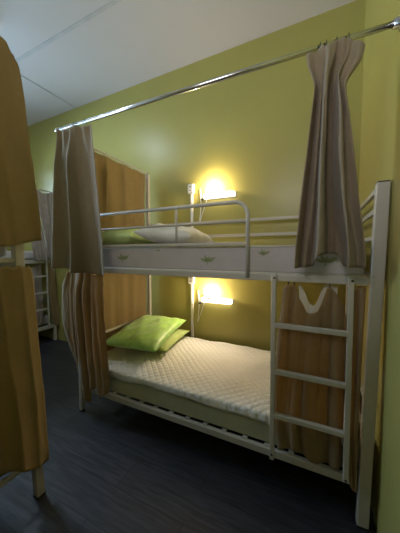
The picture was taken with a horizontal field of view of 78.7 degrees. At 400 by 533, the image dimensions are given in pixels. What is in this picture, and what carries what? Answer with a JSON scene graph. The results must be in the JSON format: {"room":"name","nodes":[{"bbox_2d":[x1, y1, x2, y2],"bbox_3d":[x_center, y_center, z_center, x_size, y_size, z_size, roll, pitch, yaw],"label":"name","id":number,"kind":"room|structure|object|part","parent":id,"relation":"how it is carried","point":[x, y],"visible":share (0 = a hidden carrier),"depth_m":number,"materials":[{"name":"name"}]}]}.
{"room":"dormitory","nodes":[
{"label":"dormitory","id":0,"kind":"room"},
{"bbox_2d":[0,0,355,125],"bbox_3d":[-1.584,-2.112,1.709,5.200,0.100,3.000,2,4,26],"label":"ceiling","id":1,"kind":"structure","parent":0,"point":[130,43],"depth_m":2.22,"materials":[{"name":"paint"}]},
{"bbox_2d":[21,75,75,107],"bbox_3d":[-1.867,-2.138,2.957,0.024,0.014,0.805,2,4,26],"label":"trim","id":2,"kind":"structure","parent":1,"relation":"attached to","point":[21,75],"depth_m":2.97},
{"bbox_2d":[16,0,121,62],"bbox_3d":[-1.330,-2.096,2.233,5.000,0.014,0.030,2,4,26],"label":"trim","id":3,"kind":"structure","parent":1,"relation":"attached to","point":[113,2],"depth_m":2.13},
{"bbox_2d":[0,335,375,532],"bbox_3d":[-1.577,1.282,1.907,5.200,0.100,3.000,2,4,26],"label":"floor","id":4,"kind":"structure","parent":0,"point":[112,466],"depth_m":1.42,"materials":[{"name":"laminate"}]},
{"bbox_2d":[0,244,45,499],"bbox_3d":[-1.958,0.135,1.312,1.994,2.260,0.924,2,4,26],"label":"bunk bed","id":5,"kind":"object","parent":4,"relation":"on","point":[17,258],"visible":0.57,"depth_m":1.23,"materials":[{"name":"beige metal"}]},
{"bbox_2d":[0,247,6,256],"bbox_3d":[-1.968,-0.108,1.278,1.890,0.120,0.775,2,4,26],"label":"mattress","id":6,"kind":"object","parent":5,"relation":"on","point":[3,250],"visible":0.48,"depth_m":1.19,"materials":[{"name":"white fabric"}]},
{"bbox_3d":[-1.777,-0.026,1.677,1.911,0.040,0.026,2,4,27],"label":"rail","id":7,"kind":"part","parent":5,"relation":"part of","materials":[{"name":"white metal"}]},
{"bbox_3d":[-1.093,-0.010,0.853,0.022,0.022,0.788,2,4,26],"label":"rail","id":8,"kind":"part","parent":5,"relation":"part of","materials":[{"name":"white metal"}]},
{"bbox_3d":[-1.081,1.067,0.935,0.022,0.022,0.831,2,4,26],"label":"rail","id":9,"kind":"part","parent":5,"relation":"part of","materials":[{"name":"white metal"}]},
{"bbox_2d":[0,36,41,246],"bbox_3d":[-1.012,-0.552,0.866,0.043,0.960,0.859,2,4,26],"label":"curtain","id":10,"kind":"object","parent":5,"relation":"hanging from","point":[20,223],"visible":1,"depth_m":1.16,"materials":[{"name":"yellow fabric"}]},
{"bbox_2d":[0,265,48,477],"bbox_3d":[-1.013,0.555,0.945,0.046,1.091,0.843,2,4,26],"label":"curtain","id":11,"kind":"object","parent":5,"relation":"hanging from","point":[24,446],"visible":1,"depth_m":1.20,"materials":[{"name":"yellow fabric"}]},
{"bbox_2d":[25,188,56,340],"bbox_3d":[-3.036,0.053,2.991,1.011,2.233,1.940,2,4,26],"label":"bunk bed","id":12,"kind":"object","parent":4,"relation":"on","point":[49,325],"visible":0.3,"depth_m":3.54,"materials":[{"name":"beige metal"}]},
{"bbox_2d":[0,251,33,259],"bbox_3d":[-3.064,-0.131,2.994,0.850,0.120,1.840,2,4,26],"label":"mattress","id":13,"kind":"object","parent":12,"relation":"on","point":[28,255],"visible":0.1,"depth_m":3.38,"materials":[{"name":"white fabric"}]},
{"bbox_2d":[31,264,43,324],"bbox_3d":[-2.384,0.412,3.362,0.034,0.870,0.402,2,4,26],"label":"curtain","id":14,"kind":"object","parent":12,"relation":"hanging from","point":[36,270],"visible":0.2,"depth_m":3.50,"materials":[{"name":"grey fabric"}]},
{"bbox_3d":[-2.618,-0.029,2.783,0.028,0.050,1.860,2,4,26],"label":"rail","id":15,"kind":"part","parent":12,"relation":"part of","materials":[{"name":"white metal"}]},
{"bbox_2d":[31,220,47,260],"bbox_3d":[-2.253,-0.572,3.353,0.059,0.995,0.284,2,4,31],"label":"curtain","id":16,"kind":"object","parent":12,"relation":"hanging from","point":[39,248],"visible":0.34,"depth_m":3.42,"materials":[{"name":"grey fabric"}]},
{"bbox_2d":[38,314,47,325],"bbox_3d":[-3.062,0.833,3.050,0.850,0.130,1.840,2,4,26],"label":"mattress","id":17,"kind":"object","parent":12,"relation":"on","point":[45,317],"visible":0.1,"depth_m":3.64,"materials":[{"name":"grey fabric"}]},
{"bbox_2d":[37,190,51,258],"bbox_3d":[-2.208,-0.590,3.492,0.029,0.975,0.252,2,4,28],"label":"curtain","id":18,"kind":"object","parent":12,"relation":"hanging from","point":[44,199],"visible":0.73,"depth_m":3.51,"materials":[{"name":"grey fabric"}]},
{"bbox_3d":[-2.616,0.939,2.839,0.028,0.050,1.860,2,4,26],"label":"rail","id":19,"kind":"part","parent":12,"relation":"part of","materials":[{"name":"white metal"}]},
{"bbox_3d":[-2.203,0.016,3.641,0.038,2.212,0.038,2,4,26],"label":"post","id":20,"kind":"part","parent":12,"relation":"part of","materials":[{"name":"white metal"}]},
{"bbox_2d":[48,263,58,325],"bbox_3d":[-2.171,0.422,3.610,0.020,0.960,0.142,2,4,26],"label":"curtain","id":21,"kind":"object","parent":12,"relation":"hanging from","point":[52,292],"visible":0.95,"depth_m":3.61,"materials":[{"name":"beige fabric"}]},
{"bbox_2d":[78,147,390,531],"bbox_3d":[0.106,0.101,1.960,2.064,2.244,1.014,2,4,26],"label":"bunk bed","id":22,"kind":"object","parent":4,"relation":"on","point":[375,278],"visible":0.66,"depth_m":1.23,"materials":[{"name":"beige metal"}]},
{"bbox_2d":[62,272,77,371],"bbox_3d":[-1.103,0.465,2.064,0.188,0.850,0.048,2,4,26],"label":"curtain","id":23,"kind":"object","parent":22,"relation":"hanging from","point":[67,293],"visible":0.91,"depth_m":2.04,"materials":[{"name":"beige fabric"}]},
{"bbox_3d":[-1.000,0.102,2.002,0.032,2.227,0.032,2,4,26],"label":"post","id":24,"kind":"part","parent":22,"relation":"part of","materials":[{"name":"white metal"}]},
{"bbox_2d":[72,273,109,401],"bbox_3d":[-0.865,0.559,1.895,0.377,1.029,0.072,2,4,26],"label":"curtain","id":25,"kind":"object","parent":22,"relation":"hanging from","point":[88,299],"visible":0.98,"depth_m":1.86,"materials":[{"name":"beige fabric"}]},
{"bbox_2d":[94,152,144,247],"bbox_3d":[-0.834,-0.548,2.408,0.076,0.972,0.886,2,4,26],"label":"curtain","id":26,"kind":"object","parent":22,"relation":"hanging from","point":[121,187],"visible":0.46,"depth_m":2.46,"materials":[{"name":"brown fabric"}]},
{"bbox_3d":[-0.798,-1.031,2.354,0.017,0.025,0.930,2,4,26],"label":"canopy rail","id":27,"kind":"part","parent":22,"relation":"part of","materials":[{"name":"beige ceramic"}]},
{"bbox_3d":[-0.795,0.598,2.450,0.020,0.022,0.890,2,4,26],"label":"rail","id":28,"kind":"part","parent":22,"relation":"part of","materials":[{"name":"white metal"}]},
{"bbox_2d":[103,273,145,350],"bbox_3d":[-0.823,0.446,2.468,0.034,0.900,0.855,2,4,26],"label":"curtain","id":29,"kind":"object","parent":22,"relation":"hanging from","point":[124,295],"visible":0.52,"depth_m":2.50,"materials":[{"name":"brown fabric"}]},
{"bbox_3d":[-0.593,0.057,2.837,0.036,2.217,0.036,2,4,26],"label":"post","id":30,"kind":"part","parent":22,"relation":"part of","materials":[{"name":"white metal"}]},
{"bbox_3d":[-0.358,-0.173,1.651,1.406,0.430,0.023,2,4,26],"label":"guard rail","id":31,"kind":"part","parent":22,"relation":"part of","materials":[{"name":"white metal"}]},
{"bbox_3d":[-0.107,1.030,1.622,1.940,0.040,0.028,2,4,26],"label":"rail","id":32,"kind":"part","parent":22,"relation":"part of","materials":[{"name":"white metal"}]},
{"bbox_2d":[109,376,342,466],"bbox_3d":[0.097,0.895,2.025,1.910,0.165,0.884,2,4,26],"label":"mattress","id":33,"kind":"object","parent":22,"relation":"on","point":[247,426],"visible":0.04,"depth_m":1.60,"materials":[{"name":"beige fabric"}]},
{"bbox_2d":[107,336,344,444],"bbox_3d":[0.094,0.823,2.019,1.916,0.079,0.900,2,4,26],"label":"mattress cover","id":34,"kind":"object","parent":33,"relation":"on","point":[227,377],"visible":0.59,"depth_m":1.84,"materials":[{"name":"fabric"}]},
{"bbox_2d":[157,329,188,351],"bbox_3d":[-0.417,0.703,2.422,0.460,0.110,0.580,0,3,18],"label":"pillow","id":35,"kind":"object","parent":34,"relation":"on","point":[177,334],"visible":0.27,"depth_m":2.30,"materials":[{"name":"green fabric"}]},
{"bbox_2d":[106,315,185,351],"bbox_3d":[-0.494,0.604,2.326,0.520,0.161,0.718,1,3,17],"label":"pillow","id":36,"kind":"object","parent":35,"relation":"on","point":[148,332],"visible":0.99,"depth_m":2.14,"materials":[{"name":"green fabric"}]},
{"bbox_2d":[103,245,363,276],"bbox_3d":[0.092,-0.072,1.957,1.935,0.158,0.907,2,4,26],"label":"mattress","id":37,"kind":"object","parent":22,"relation":"on","point":[264,259],"visible":0.76,"depth_m":1.44,"materials":[{"name":"white fabric"}]},
{"bbox_2d":[102,229,158,244],"bbox_3d":[-0.605,-0.259,2.234,0.460,0.177,0.600,2,4,26],"label":"pillow","id":38,"kind":"object","parent":37,"relation":"on","point":[123,236],"visible":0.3,"depth_m":1.98,"materials":[{"name":"green fabric"}]},
{"bbox_2d":[134,223,213,246],"bbox_3d":[-0.182,-0.256,2.028,0.457,0.193,0.600,1,4,20],"label":"pillow","id":39,"kind":"object","parent":37,"relation":"on","point":[161,235],"visible":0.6,"depth_m":1.80,"materials":[{"name":"white fabric"}]},
{"bbox_3d":[-0.100,0.046,1.560,1.960,0.036,0.028,2,4,26],"label":"rail","id":40,"kind":"part","parent":22,"relation":"part of","materials":[{"name":"white metal"}]},
{"bbox_2d":[275,282,346,469],"bbox_3d":[0.562,0.546,1.270,0.341,0.944,0.068,2,4,26],"label":"curtain","id":41,"kind":"object","parent":22,"relation":"hanging from","point":[309,353],"visible":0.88,"depth_m":1.26,"materials":[{"name":"brown fabric"}]},
{"bbox_3d":[1.206,0.394,1.980,0.044,1.637,0.044,2,4,26],"label":"post","id":42,"kind":"part","parent":22,"relation":"part of","materials":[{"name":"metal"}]},
{"bbox_2d":[346,286,365,492],"bbox_3d":[0.735,0.588,1.165,0.074,0.993,0.063,2,4,26],"label":"curtain","id":43,"kind":"object","parent":22,"relation":"hanging from","point":[360,292],"visible":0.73,"depth_m":1.16,"materials":[{"name":"beige fabric"}]},
{"bbox_3d":[1.004,1.029,1.599,0.028,0.036,0.890,2,4,26],"label":"rail","id":44,"kind":"part","parent":22,"relation":"part of","materials":[{"name":"metal"}]},
{"bbox_3d":[1.004,0.844,1.588,0.020,0.022,0.890,2,4,26],"label":"rail","id":45,"kind":"part","parent":22,"relation":"part of","materials":[{"name":"metal"}]},
{"bbox_3d":[1.004,0.645,1.576,0.020,0.022,0.890,2,4,26],"label":"rail","id":46,"kind":"part","parent":22,"relation":"part of","materials":[{"name":"metal"}]},
{"bbox_3d":[1.002,0.039,1.541,0.028,0.040,0.890,2,4,26],"label":"rail","id":47,"kind":"part","parent":22,"relation":"part of","materials":[{"name":"white metal"}]},
{"bbox_3d":[1.001,-0.364,1.517,0.020,0.022,0.890,2,4,26],"label":"rail","id":48,"kind":"part","parent":22,"relation":"part of","materials":[{"name":"white metal"}]},
{"bbox_3d":[1.002,-0.274,1.522,0.020,0.022,0.890,2,4,26],"label":"rail","id":49,"kind":"part","parent":22,"relation":"part of","materials":[{"name":"white metal"}]},
{"bbox_3d":[1.002,-0.154,1.530,0.020,0.022,0.890,2,4,26],"label":"rail","id":50,"kind":"part","parent":22,"relation":"part of","materials":[{"name":"white metal"}]},
{"bbox_3d":[0.805,0.444,1.143,0.078,1.638,0.050,2,4,26],"label":"post","id":51,"kind":"part","parent":22,"relation":"part of","materials":[{"name":"white metal"}]},
{"bbox_2d":[23,0,365,350],"bbox_3d":[-0.946,-0.493,3.110,5.200,3.300,0.100,2,4,26],"label":"wall","id":52,"kind":"structure","parent":0,"point":[246,134],"depth_m":2.44,"materials":[{"name":"paint"}]},
{"bbox_2d":[188,184,194,336],"bbox_3d":[-0.092,0.144,2.649,0.072,2.040,0.049,2,4,26],"label":"duct","id":53,"kind":"object","parent":52,"relation":"attached to","point":[191,187],"visible":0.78,"depth_m":2.64,"materials":[{"name":"white plastic"}]},
{"bbox_2d":[188,184,194,193],"bbox_3d":[-0.093,-0.825,2.594,0.072,0.100,0.045,2,4,26],"label":"socket","id":54,"kind":"object","parent":53,"relation":"attached to","point":[191,187],"depth_m":2.57,"materials":[{"name":"white plastic"}]},
{"bbox_2d":[188,277,194,283],"bbox_3d":[-0.091,0.139,2.650,0.072,0.100,0.045,2,4,26],"label":"socket","id":55,"kind":"object","parent":53,"relation":"attached to","point":[191,280],"depth_m":2.63,"materials":[{"name":"white plastic"}]},
{"bbox_2d":[197,290,232,321],"bbox_3d":[0.135,0.425,2.526,0.402,0.374,0.100,2,4,26],"label":"wall lamp","id":56,"kind":"object","parent":52,"relation":"attached to","point":[207,297],"visible":1,"depth_m":2.51,"materials":[{"name":"white plastic"}]},
{"bbox_3d":[0.014,0.431,2.628,0.095,0.352,0.008,2,4,26],"label":"cord","id":57,"kind":"part","parent":56,"relation":"part of","materials":[{"name":"white plastic"}]},
{"bbox_3d":[0.093,0.275,2.520,0.068,0.073,0.068,2,4,26],"label":"bulb","id":58,"kind":"part","parent":56,"relation":"part of","materials":[{"name":"white glass"}]},
{"bbox_2d":[201,297,231,304],"bbox_3d":[0.166,0.354,2.515,0.330,0.044,0.055,2,4,26],"label":"diffuser","id":59,"kind":"object","parent":56,"relation":"attached to","point":[204,299],"depth_m":2.50,"materials":[{"name":"white plastic"}]},
{"bbox_2d":[199,183,235,220],"bbox_3d":[0.155,-0.645,2.453,0.402,0.374,0.100,2,4,26],"label":"wall lamp","id":60,"kind":"object","parent":52,"relation":"attached to","point":[211,194],"visible":0.94,"depth_m":2.43,"materials":[{"name":"white plastic"}]},
{"bbox_3d":[0.034,-0.640,2.555,0.095,0.352,0.008,2,4,26],"label":"cord","id":61,"kind":"part","parent":60,"relation":"part of","materials":[{"name":"white plastic"}]},
{"bbox_3d":[0.113,-0.795,2.447,0.068,0.073,0.068,2,4,26],"label":"bulb","id":62,"kind":"part","parent":60,"relation":"part of","materials":[{"name":"white glass"}]},
{"bbox_2d":[203,191,234,198],"bbox_3d":[0.186,-0.716,2.442,0.330,0.044,0.055,2,4,26],"label":"diffuser","id":63,"kind":"object","parent":60,"relation":"attached to","point":[211,194],"depth_m":2.43,"materials":[{"name":"white plastic"}]},
{"bbox_3d":[0.202,-0.719,2.473,0.340,0.055,0.016,2,4,26],"label":"plate","id":64,"kind":"part","parent":60,"relation":"part of","materials":[{"name":"white plastic"}]},
{"bbox_2d":[356,0,399,532],"bbox_3d":[0.691,-0.352,0.650,0.100,3.300,2.900,2,4,26],"label":"wall","id":65,"kind":"structure","parent":0,"point":[380,122],"depth_m":1.12,"materials":[{"name":"paint"}]},
{"bbox_2d":[55,16,399,132],"bbox_3d":[-0.145,-1.014,1.470,2.149,0.081,0.108,2,4,26],"label":"curtain rod","id":66,"kind":"object","parent":65,"relation":"attached to","point":[395,24],"visible":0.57,"depth_m":1.24,"materials":[{"name":"silver metal"}]},
{"bbox_2d":[51,120,103,275],"bbox_3d":[-0.894,-0.508,1.785,0.570,1.136,0.120,2,4,26],"label":"curtain","id":67,"kind":"object","parent":66,"relation":"hanging from","point":[77,241],"visible":1,"depth_m":1.80,"materials":[{"name":"beige fabric"}]},
{"bbox_2d":[294,32,365,268],"bbox_3d":[0.574,-0.498,1.069,0.274,1.019,0.141,2,4,26],"label":"curtain","id":68,"kind":"object","parent":66,"relation":"hanging from","point":[330,218],"visible":1,"depth_m":1.06,"materials":[{"name":"beige fabric"}]}
]}

